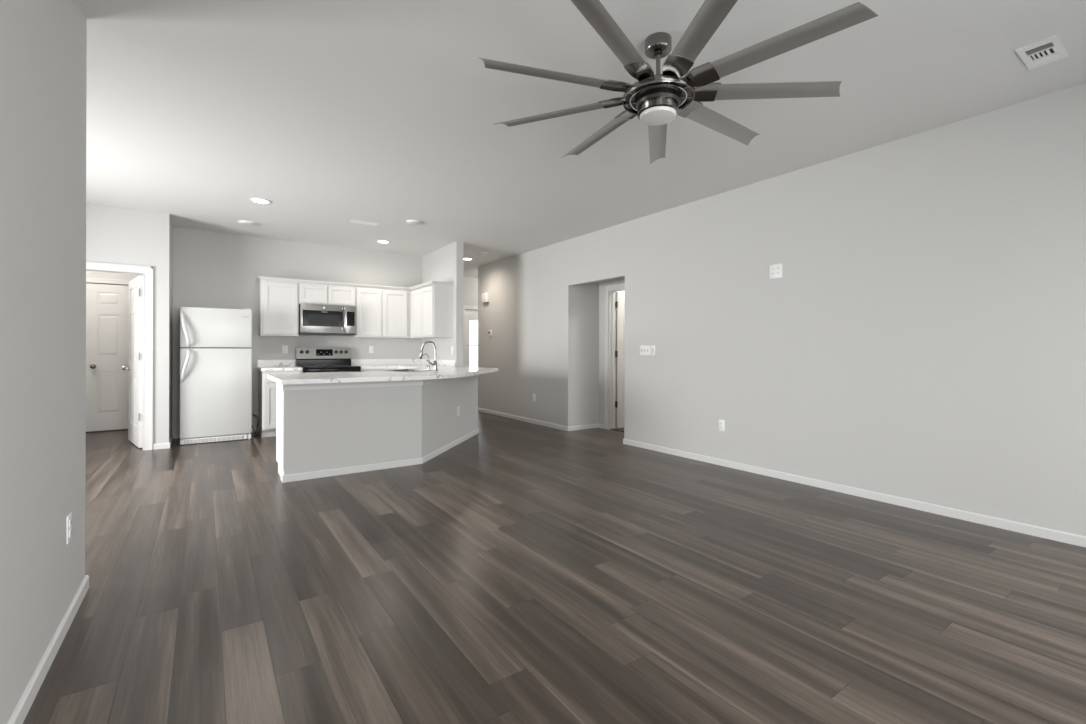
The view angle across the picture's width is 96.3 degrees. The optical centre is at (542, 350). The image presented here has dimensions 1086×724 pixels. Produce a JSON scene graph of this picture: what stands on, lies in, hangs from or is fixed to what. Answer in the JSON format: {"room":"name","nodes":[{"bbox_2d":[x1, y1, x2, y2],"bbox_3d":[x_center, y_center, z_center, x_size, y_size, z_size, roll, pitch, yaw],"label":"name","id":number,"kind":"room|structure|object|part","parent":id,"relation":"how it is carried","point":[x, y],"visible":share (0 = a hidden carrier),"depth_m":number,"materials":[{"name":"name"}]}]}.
{"room":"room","nodes":[
{"label":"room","id":0,"kind":"room"},
{"bbox_2d":[0,0,86,723],"bbox_3d":[-0.911,-0.221,0.383,0.120,2.739,4.670,0,0,-35],"label":"wall","id":1,"kind":"structure","parent":0,"point":[43,42],"depth_m":1.69,"materials":[{"name":"grey paint"}]},
{"bbox_2d":[7,575,88,723],"bbox_3d":[-1.865,1.116,-0.271,2.452,0.062,4.682,0,0,-35],"label":"baseboard","id":2,"kind":"structure","parent":1,"relation":"attached to","point":[25,703],"depth_m":1.74,"materials":[{"name":"white paint"}]},
{"bbox_2d":[66,512,71,543],"bbox_3d":[-1.985,0.744,2.038,0.010,0.116,0.072,0,0,-35],"label":"outlet","id":3,"kind":"object","parent":1,"relation":"attached to","point":[69,517],"visible":1,"depth_m":2.03,"materials":[{"name":"white plastic"}]},
{"bbox_2d":[86,271,141,285],"bbox_3d":[-6.184,-0.233,6.168,2.710,2.739,1.150,0,0,-35],"label":"wall","id":4,"kind":"structure","parent":0,"point":[91,274],"depth_m":6.82,"materials":[{"name":"grey paint"}]},
{"bbox_2d":[86,429,127,432],"bbox_3d":[-5.986,1.129,6.948,0.810,0.016,0.100,0,0,-35],"label":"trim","id":5,"kind":"structure","parent":4,"relation":"attached to","point":[117,429],"depth_m":6.81,"materials":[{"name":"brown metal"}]},
{"bbox_2d":[86,283,128,431],"bbox_3d":[-5.952,0.095,6.902,0.802,2.045,0.104,0,0,-35],"label":"door","id":6,"kind":"structure","parent":4,"relation":"in","point":[107,305],"depth_m":6.81,"materials":[{"name":"white paint"}]},
{"bbox_2d":[86,277,129,284],"bbox_3d":[-5.949,0.067,6.899,0.950,2.140,0.019,0,0,-35],"label":"trim","id":7,"kind":"structure","parent":4,"relation":"attached to","point":[93,280],"depth_m":6.79,"materials":[{"name":"white paint"}]},
{"bbox_2d":[86,203,172,443],"bbox_3d":[-5.635,-0.232,5.253,2.565,2.739,0.740,0,0,-35],"label":"wall","id":8,"kind":"structure","parent":0,"point":[114,235],"depth_m":5.61,"materials":[{"name":"grey paint"}]},
{"bbox_2d":[86,262,152,449],"bbox_3d":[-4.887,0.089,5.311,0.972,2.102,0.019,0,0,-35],"label":"trim","id":9,"kind":"structure","parent":8,"relation":"attached to","point":[148,325],"depth_m":5.56,"materials":[{"name":"white paint"}]},
{"bbox_2d":[122,275,142,447],"bbox_3d":[-4.941,0.128,5.895,0.786,2.000,0.173,0,0,42],"label":"door","id":10,"kind":"structure","parent":8,"relation":"in","point":[135,324],"depth_m":5.80,"materials":[{"name":"white paint"}]},
{"bbox_2d":[153,427,256,449],"bbox_3d":[-5.247,1.108,5.518,3.510,0.062,0.752,0,0,-35],"label":"baseboard","id":11,"kind":"structure","parent":8,"relation":"attached to","point":[162,445],"depth_m":5.67,"materials":[{"name":"white paint"}]},
{"bbox_2d":[172,227,421,433],"bbox_3d":[-3.502,-0.227,7.260,3.470,2.739,0.120,0,0,-35],"label":"wall","id":12,"kind":"structure","parent":0,"point":[211,269],"depth_m":6.88,"materials":[{"name":"grey paint"}]},
{"bbox_2d":[257,360,295,366],"bbox_3d":[-3.811,0.182,6.960,0.478,0.096,0.019,0,0,-35],"label":"backsplash","id":13,"kind":"structure","parent":12,"relation":"attached to","point":[260,363],"depth_m":6.94,"materials":[{"name":"stone"}]},
{"bbox_2d":[259,280,298,336],"bbox_3d":[-3.720,-0.583,6.840,0.465,0.760,0.318,0,0,-35],"label":"upper cabinet","id":14,"kind":"object","parent":12,"relation":"attached to","point":[278,300],"visible":1,"depth_m":6.71,"materials":[{"name":"white paint"}]},
{"bbox_2d":[282,345,287,352],"bbox_3d":[-3.727,-0.016,7.024,0.072,0.116,0.010,0,0,-35],"label":"outlet","id":15,"kind":"object","parent":12,"relation":"attached to","point":[284,347],"visible":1,"depth_m":7.02,"materials":[{"name":"white plastic"}]},
{"bbox_2d":[299,282,354,305],"bbox_3d":[-3.213,-0.812,7.192,0.765,0.299,0.318,0,0,-35],"label":"upper cabinet","id":16,"kind":"object","parent":12,"relation":"attached to","point":[309,293],"visible":0.97,"depth_m":7.05,"materials":[{"name":"white paint"}]},
{"bbox_3d":[-3.284,-0.809,6.960,0.352,0.256,0.019,0,0,-35],"label":"door","id":17,"kind":"part","parent":16,"relation":"part of","materials":[{"name":"white paint"}]},
{"bbox_2d":[299,303,355,335],"bbox_3d":[-3.173,-0.443,7.131,0.744,0.433,0.462,0,0,-35],"label":"microwave","id":18,"kind":"object","parent":16,"relation":"attached to","point":[314,319],"visible":0.98,"depth_m":6.96,"materials":[{"name":"silver metal"}]},
{"bbox_3d":[-3.136,-0.457,6.936,0.534,0.227,0.005,0,0,-35],"label":"glass panel","id":19,"kind":"part","parent":18,"relation":"part of","materials":[{"name":"black glass"}]},
{"bbox_3d":[-2.886,-0.455,7.079,0.028,0.366,0.049,0,0,-35],"label":"handle","id":20,"kind":"part","parent":18,"relation":"part of","materials":[{"name":"silver metal"}]},
{"bbox_3d":[-2.834,-0.453,7.164,0.146,0.407,0.031,0,0,-35],"label":"control panel","id":21,"kind":"part","parent":18,"relation":"part of","materials":[{"name":"silver metal"}]},
{"bbox_3d":[-2.975,-0.808,7.175,0.358,0.256,0.019,0,0,-35],"label":"door","id":22,"kind":"part","parent":16,"relation":"part of","materials":[{"name":"white paint"}]},
{"bbox_2d":[256,276,453,290],"bbox_3d":[-2.666,-0.980,6.982,2.413,0.038,1.287,0,0,-35],"label":"crown molding","id":23,"kind":"structure","parent":12,"relation":"attached to","point":[259,278],"depth_m":7.10,"materials":[{"name":"white paint"}]},
{"bbox_2d":[369,346,373,352],"bbox_3d":[-2.721,-0.018,7.724,0.072,0.116,0.010,0,0,-35],"label":"outlet","id":24,"kind":"object","parent":12,"relation":"attached to","point":[371,348],"visible":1,"depth_m":7.72,"materials":[{"name":"white plastic"}]},
{"bbox_2d":[350,287,425,338],"bbox_3d":[-2.425,-0.580,7.740,1.153,0.760,0.318,0,0,-35],"label":"upper cabinet","id":25,"kind":"object","parent":12,"relation":"attached to","point":[380,313],"visible":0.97,"depth_m":7.52,"materials":[{"name":"white paint"}]},
{"bbox_3d":[-2.651,-0.579,7.401,0.360,0.712,0.019,0,0,-35],"label":"door","id":26,"kind":"part","parent":25,"relation":"part of","materials":[{"name":"white paint"}]},
{"bbox_3d":[-2.322,-0.578,7.630,0.382,0.712,0.019,0,0,-35],"label":"door","id":27,"kind":"part","parent":25,"relation":"part of","materials":[{"name":"white paint"}]},
{"bbox_2d":[351,359,455,366],"bbox_3d":[-2.130,0.186,7.313,1.154,0.096,1.359,0,0,-35],"label":"backsplash","id":28,"kind":"structure","parent":12,"relation":"attached to","point":[440,362],"depth_m":7.77,"materials":[{"name":"stone"}]},
{"bbox_2d":[282,376,477,474],"bbox_3d":[-1.415,0.712,5.571,0.794,0.872,3.112,0,0,21],"label":"wall","id":29,"kind":"structure","parent":0,"point":[325,429],"depth_m":4.65,"materials":[{"name":"grey paint"}]},
{"bbox_2d":[281,429,478,482],"bbox_3d":[-1.396,1.117,5.551,0.792,0.062,3.138,0,0,22],"label":"baseboard","id":30,"kind":"structure","parent":29,"relation":"attached to","point":[400,463],"depth_m":4.64,"materials":[{"name":"white paint"}]},
{"bbox_2d":[283,374,478,389],"bbox_3d":[-1.324,0.312,5.345,0.590,0.072,2.888,0,0,28],"label":"trim","id":31,"kind":"structure","parent":29,"relation":"attached to","point":[429,381],"depth_m":4.59,"materials":[{"name":"white paint"}]},
{"bbox_2d":[422,241,463,366],"bbox_3d":[-2.081,-0.223,8.355,0.113,2.739,3.025,0,0,-35],"label":"wall","id":32,"kind":"structure","parent":0,"point":[446,263],"depth_m":7.25,"materials":[{"name":"grey paint"}]},
{"bbox_2d":[411,284,452,337],"bbox_3d":[-1.726,-0.578,7.471,0.314,0.760,0.959,0,0,-35],"label":"upper cabinet","id":33,"kind":"object","parent":32,"relation":"attached to","point":[431,305],"visible":1,"depth_m":7.13,"materials":[{"name":"white paint"}]},
{"bbox_3d":[-1.975,-0.578,7.571,0.019,0.712,0.432,0,0,-35],"label":"door","id":34,"kind":"part","parent":33,"relation":"part of","materials":[{"name":"white paint"}]},
{"bbox_3d":[-1.714,-0.577,7.196,0.019,0.712,0.450,0,0,-35],"label":"door","id":35,"kind":"part","parent":33,"relation":"part of","materials":[{"name":"white paint"}]},
{"bbox_2d":[463,276,477,309],"bbox_3d":[-1.229,-0.221,10.022,3.415,2.739,1.500,0,0,-35],"label":"wall","id":36,"kind":"structure","parent":0,"point":[470,284],"depth_m":10.55,"materials":[{"name":"grey paint"}]},
{"bbox_2d":[463,305,477,366],"bbox_3d":[-1.307,0.087,10.724,1.070,2.122,0.019,0,0,-35],"label":"trim","id":37,"kind":"structure","parent":36,"relation":"attached to","point":[464,306],"depth_m":10.45,"materials":[{"name":"white paint"}]},
{"bbox_2d":[465,310,477,366],"bbox_3d":[-1.346,0.127,10.779,0.890,2.018,0.045,0,0,-35],"label":"door frame","id":38,"kind":"structure","parent":36,"relation":"in","point":[469,314],"depth_m":10.56,"materials":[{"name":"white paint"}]},
{"bbox_2d":[23,411,1085,723],"bbox_3d":[-0.948,1.199,4.337,9.800,0.100,11.600,0,0,-35],"label":"floor","id":39,"kind":"structure","parent":0,"point":[522,572],"depth_m":2.25,"materials":[{"name":"wood"}]},
{"bbox_2d":[180,307,251,444],"bbox_3d":[-4.200,0.303,6.257,0.746,1.676,0.666,0,0,-35],"label":"refrigerator","id":40,"kind":"object","parent":39,"relation":"on","point":[216,343],"visible":1,"depth_m":6.02,"materials":[{"name":"white metal"}]},
{"bbox_3d":[-4.290,-0.253,5.832,0.105,0.422,0.073,0,0,-35],"label":"handle","id":41,"kind":"part","parent":40,"relation":"part of","materials":[{"name":"white plastic"}]},
{"bbox_3d":[-4.291,0.179,5.832,0.104,0.397,0.072,0,0,-35],"label":"handle","id":42,"kind":"part","parent":40,"relation":"part of","materials":[{"name":"white plastic"}]},
{"bbox_3d":[-4.061,-0.282,6.059,0.746,0.489,0.062,0,0,-35],"label":"freezer door","id":43,"kind":"part","parent":40,"relation":"part of","materials":[{"name":"white metal"}]},
{"bbox_3d":[-4.063,0.519,6.059,0.746,1.091,0.062,0,0,-35],"label":"door","id":44,"kind":"part","parent":40,"relation":"part of","materials":[{"name":"white metal"}]},
{"bbox_2d":[252,413,258,436],"bbox_3d":[-3.888,0.989,6.555,0.077,0.304,0.408,0,0,-40],"label":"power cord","id":45,"kind":"object","parent":39,"relation":"on","point":[252,413],"visible":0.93,"depth_m":6.47,"materials":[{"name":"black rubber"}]},
{"bbox_2d":[258,370,301,436],"bbox_3d":[-3.637,0.706,6.713,0.467,0.873,0.624,0,0,-35],"label":"base cabinet","id":46,"kind":"object","parent":39,"relation":"on","point":[266,387],"visible":0.43,"depth_m":6.40,"materials":[{"name":"white paint"}]},
{"bbox_3d":[-3.464,0.734,6.465,0.422,0.582,0.019,0,0,-35],"label":"door","id":47,"kind":"part","parent":46,"relation":"part of","materials":[{"name":"white paint"}]},
{"bbox_2d":[257,360,301,370],"bbox_3d":[-3.638,0.202,6.704,0.484,0.134,0.637,0,0,-35],"label":"countertop","id":48,"kind":"structure","parent":46,"relation":"on","point":[262,365],"depth_m":6.86,"materials":[{"name":"stone"}]},
{"bbox_3d":[-3.463,0.358,6.465,0.422,0.126,0.019,0,0,-35],"label":"drawer","id":49,"kind":"part","parent":46,"relation":"part of","materials":[{"name":"white paint"}]},
{"bbox_2d":[276,382,283,476],"bbox_3d":[-2.121,0.710,4.623,0.681,0.873,0.499,0,0,-35],"label":"base cabinet","id":50,"kind":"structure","parent":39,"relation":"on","point":[279,388],"depth_m":4.41,"materials":[{"name":"white paint"}]},
{"bbox_2d":[296,347,360,372],"bbox_3d":[-3.102,0.550,7.024,0.756,1.188,0.696,0,0,-35],"label":"range","id":51,"kind":"object","parent":39,"relation":"on","point":[311,359],"visible":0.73,"depth_m":7.16,"materials":[{"name":"silver metal"}]},
{"bbox_2d":[297,365,360,368],"bbox_3d":[-3.093,0.236,7.012,0.756,0.023,0.555,0,0,-35],"label":"cooktop","id":52,"kind":"object","parent":51,"relation":"in","point":[303,366],"depth_m":6.87,"materials":[{"name":"black glass"}]},
{"bbox_3d":[-2.945,0.274,6.799,0.754,0.050,0.033,0,0,-35],"label":"trim","id":53,"kind":"part","parent":51,"relation":"part of","materials":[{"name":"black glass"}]},
{"bbox_2d":[360,369,396,371],"bbox_3d":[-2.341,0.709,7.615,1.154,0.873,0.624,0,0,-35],"label":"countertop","id":54,"kind":"structure","parent":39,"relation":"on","point":[362,370],"depth_m":7.14,"materials":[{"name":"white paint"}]},
{"bbox_3d":[-1.517,0.711,5.892,1.757,0.873,1.667,0,0,-35],"label":"cabinet","id":55,"kind":"object","parent":39,"relation":"on","visible":0},
{"bbox_2d":[267,359,498,384],"bbox_3d":[-1.988,0.277,6.093,2.695,0.278,3.524,0,0,-35],"label":"countertop","id":56,"kind":"structure","parent":55,"relation":"on","point":[407,369],"depth_m":5.00,"materials":[{"name":"stone"}]},
{"bbox_2d":[384,369,432,371],"bbox_3d":[-1.577,0.325,5.761,0.440,0.185,0.750,0,0,10],"label":"sink","id":57,"kind":"object","parent":56,"relation":"in","point":[398,370],"depth_m":5.74,"materials":[{"name":"silver metal"}]},
{"bbox_2d":[419,341,437,370],"bbox_3d":[-1.354,0.059,5.691,0.230,0.351,0.123,0,0,6],"label":"faucet","id":58,"kind":"object","parent":56,"relation":"on","point":[431,342],"visible":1,"depth_m":5.70,"materials":[{"name":"silver metal"}]},
{"bbox_3d":[-1.350,0.009,5.727,0.195,0.251,0.023,0,0,10],"label":"spout","id":59,"kind":"part","parent":58,"relation":"part of","materials":[{"name":"silver metal"}]},
{"bbox_2d":[80,0,1085,277],"bbox_3d":[-0.942,-1.650,4.337,9.800,0.120,11.600,0,0,-35],"label":"ceiling","id":60,"kind":"structure","parent":0,"point":[332,113],"depth_m":3.15,"materials":[{"name":"white paint"}]},
{"bbox_2d":[238,220,257,225],"bbox_3d":[-3.686,-1.581,6.069,0.216,0.030,0.216,0,0,-35],"label":"recessed light","id":61,"kind":"object","parent":60,"relation":"in","point":[242,222],"visible":1,"depth_m":6.01,"materials":[{"name":"white plastic"}]},
{"bbox_2d":[250,198,270,203],"bbox_3d":[-3.002,-1.590,5.171,0.196,0.010,0.196,0,0,-35],"label":"recessed light","id":62,"kind":"object","parent":60,"relation":"in","point":[256,200],"visible":1,"depth_m":5.15,"materials":[{"name":"white plastic"}]},
{"bbox_2d":[349,219,378,225],"bbox_3d":[-2.225,-1.589,6.051,0.330,0.008,0.130,0,0,-35],"label":"ceiling vent","id":63,"kind":"object","parent":60,"relation":"in","point":[352,220],"visible":1,"depth_m":6.03,"materials":[{"name":"white plastic"}]},
{"bbox_2d":[376,240,389,242],"bbox_3d":[-2.332,-1.588,7.094,0.196,0.010,0.196,0,0,-35],"label":"recessed light","id":64,"kind":"object","parent":60,"relation":"in","point":[378,241],"visible":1,"depth_m":7.08,"materials":[{"name":"white plastic"}]},
{"bbox_2d":[406,220,422,225],"bbox_3d":[-1.592,-1.576,6.010,0.200,0.030,0.200,0,0,-35],"label":"recessed light","id":65,"kind":"object","parent":60,"relation":"in","point":[410,222],"visible":1,"depth_m":5.96,"materials":[{"name":"white plastic"}]},
{"bbox_2d":[480,0,877,163],"bbox_3d":[0.591,-1.383,2.506,1.828,0.406,1.827,0,0,-35],"label":"ceiling fan","id":66,"kind":"object","parent":60,"relation":"hanging from","point":[656,100],"visible":1,"depth_m":2.36,"materials":[{"name":"silver metal"}]},
{"bbox_3d":[0.031,-1.316,2.316,0.695,0.029,0.110,0,0,-17],"label":"blade","id":67,"kind":"part","parent":66,"relation":"part of","materials":[{"name":"silver metal"}]},
{"bbox_3d":[0.053,-1.316,2.714,0.695,0.029,0.110,0,0,23],"label":"blade","id":68,"kind":"part","parent":66,"relation":"part of","materials":[{"name":"silver metal"}]},
{"bbox_3d":[0.325,-1.315,3.005,0.110,0.029,0.695,0,0,-27],"label":"blade","id":69,"kind":"part","parent":66,"relation":"part of","materials":[{"name":"silver metal"}]},
{"bbox_3d":[0.271,-1.316,1.998,0.110,0.029,0.695,0,0,33],"label":"blade","id":70,"kind":"part","parent":66,"relation":"part of","materials":[{"name":"silver metal"}]},
{"bbox_3d":[0.405,-1.315,2.564,0.200,0.037,0.118,0,0,23],"label":"blade arm","id":71,"kind":"part","parent":66,"relation":"part of","materials":[{"name":"silver metal"}]},
{"bbox_3d":[0.397,-1.315,2.428,0.200,0.037,0.118,0,0,-17],"label":"blade arm","id":72,"kind":"part","parent":66,"relation":"part of","materials":[{"name":"silver metal"}]},
{"bbox_3d":[0.498,-1.315,2.664,0.118,0.037,0.200,0,0,-27],"label":"blade arm","id":73,"kind":"part","parent":66,"relation":"part of","materials":[{"name":"silver metal"}]},
{"bbox_3d":[0.479,-1.315,2.318,0.118,0.037,0.200,0,0,33],"label":"blade arm","id":74,"kind":"part","parent":66,"relation":"part of","materials":[{"name":"silver metal"}]},
{"bbox_3d":[0.720,-1.315,3.053,0.110,0.029,0.695,0,0,13],"label":"blade","id":75,"kind":"part","parent":66,"relation":"part of","materials":[{"name":"silver metal"}]},
{"bbox_3d":[0.613,-1.315,2.287,0.118,0.037,0.200,0,0,-7],"label":"blade arm","id":76,"kind":"part","parent":66,"relation":"part of","materials":[{"name":"silver metal"}]},
{"bbox_3d":[0.748,-1.314,2.606,0.200,0.037,0.118,0,0,-37],"label":"blade arm","id":77,"kind":"part","parent":66,"relation":"part of","materials":[{"name":"silver metal"}]},
{"bbox_3d":[0.735,-1.314,2.349,0.200,0.037,0.118,0,0,43],"label":"blade arm","id":78,"kind":"part","parent":66,"relation":"part of","materials":[{"name":"silver metal"}]},
{"bbox_3d":[0.659,-1.315,1.908,0.110,0.029,0.695,0,0,-7],"label":"blade","id":79,"kind":"part","parent":66,"relation":"part of","materials":[{"name":"silver metal"}]},
{"bbox_3d":[0.788,-1.314,2.475,0.200,0.037,0.118,0,0,3],"label":"blade arm","id":80,"kind":"part","parent":66,"relation":"part of","materials":[{"name":"silver metal"}]},
{"bbox_3d":[1.054,-1.314,2.836,0.695,0.029,0.110,0,0,-37],"label":"blade","id":81,"kind":"part","parent":66,"relation":"part of","materials":[{"name":"silver metal"}]},
{"bbox_3d":[1.170,-1.313,2.455,0.695,0.029,0.110,0,0,3],"label":"blade","id":82,"kind":"part","parent":66,"relation":"part of","materials":[{"name":"silver metal"}]},
{"bbox_3d":[1.014,-1.314,2.088,0.695,0.029,0.110,0,0,43],"label":"blade","id":83,"kind":"part","parent":66,"relation":"part of","materials":[{"name":"silver metal"}]},
{"bbox_2d":[1016,35,1068,69],"bbox_3d":[2.649,-1.578,2.578,0.296,0.008,0.150,0,0,-35],"label":"ceiling vent","id":84,"kind":"object","parent":60,"relation":"in","point":[1050,49],"visible":1,"depth_m":2.57,"materials":[{"name":"white plastic"}]},
{"bbox_2d":[598,278,624,423],"bbox_3d":[1.277,-0.216,6.747,0.120,2.739,1.620,0,0,-35],"label":"wall","id":85,"kind":"structure","parent":0,"point":[603,284],"depth_m":7.21,"materials":[{"name":"grey paint"}]},
{"bbox_2d":[604,283,624,429],"bbox_3d":[1.237,0.139,6.803,0.128,2.030,0.778,0,0,-35],"label":"trim","id":86,"kind":"structure","parent":85,"relation":"attached to","point":[612,293],"depth_m":7.10,"materials":[{"name":"white paint"}]},
{"bbox_2d":[615,292,624,427],"bbox_3d":[1.394,0.142,7.352,0.780,2.000,0.173,0,0,-32],"label":"door","id":87,"kind":"structure","parent":85,"relation":"in","point":[620,296],"depth_m":7.17,"materials":[{"name":"white paint"}]},
{"bbox_2d":[478,83,1085,535],"bbox_3d":[1.797,-0.214,5.391,0.575,2.739,9.800,0,0,-35],"label":"wall","id":88,"kind":"structure","parent":0,"point":[921,336],"depth_m":3.84,"materials":[{"name":"grey paint"}]},
{"bbox_2d":[482,293,488,302],"bbox_3d":[-1.062,-0.971,8.950,0.056,0.170,0.200,0,0,-35],"label":"door chime","id":89,"kind":"object","parent":88,"relation":"attached to","point":[485,296],"visible":1,"depth_m":8.89,"materials":[{"name":"white plastic"}]},
{"bbox_2d":[478,408,603,430],"bbox_3d":[-0.168,1.120,8.200,0.587,0.062,2.948,0,0,-35],"label":"baseboard","id":90,"kind":"structure","parent":88,"relation":"attached to","point":[589,426],"depth_m":7.40,"materials":[{"name":"white paint"}]},
{"bbox_2d":[640,345,649,354],"bbox_3d":[1.198,-0.001,5.731,0.018,0.116,0.160,0,0,-35],"label":"switch plate","id":91,"kind":"object","parent":88,"relation":"attached to","point":[645,349],"visible":1,"depth_m":5.72,"materials":[{"name":"white plastic"}]},
{"bbox_2d":[650,345,654,354],"bbox_3d":[1.271,-0.001,5.631,0.012,0.116,0.072,0,0,-35],"label":"switch plate","id":92,"kind":"object","parent":88,"relation":"attached to","point":[652,347],"visible":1,"depth_m":5.63,"materials":[{"name":"white plastic"}]},
{"bbox_2d":[718,419,724,431],"bbox_3d":[1.793,0.753,4.880,0.010,0.116,0.072,0,0,-35],"label":"outlet","id":93,"kind":"object","parent":88,"relation":"attached to","point":[721,423],"visible":1,"depth_m":4.88,"materials":[{"name":"white plastic"}]},
{"bbox_2d":[769,263,782,278],"bbox_3d":[2.116,-0.721,4.419,0.011,0.126,0.124,0,0,-35],"label":"plate","id":94,"kind":"object","parent":88,"relation":"attached to","point":[776,270],"visible":1,"depth_m":4.42,"materials":[{"name":"white plastic"}]},
{"bbox_2d":[623,438,1085,546],"bbox_3d":[2.909,1.127,3.777,0.587,0.062,5.877,0,0,-35],"label":"baseboard","id":95,"kind":"structure","parent":88,"relation":"attached to","point":[1051,534],"depth_m":3.65,"materials":[{"name":"white paint"}]}
]}

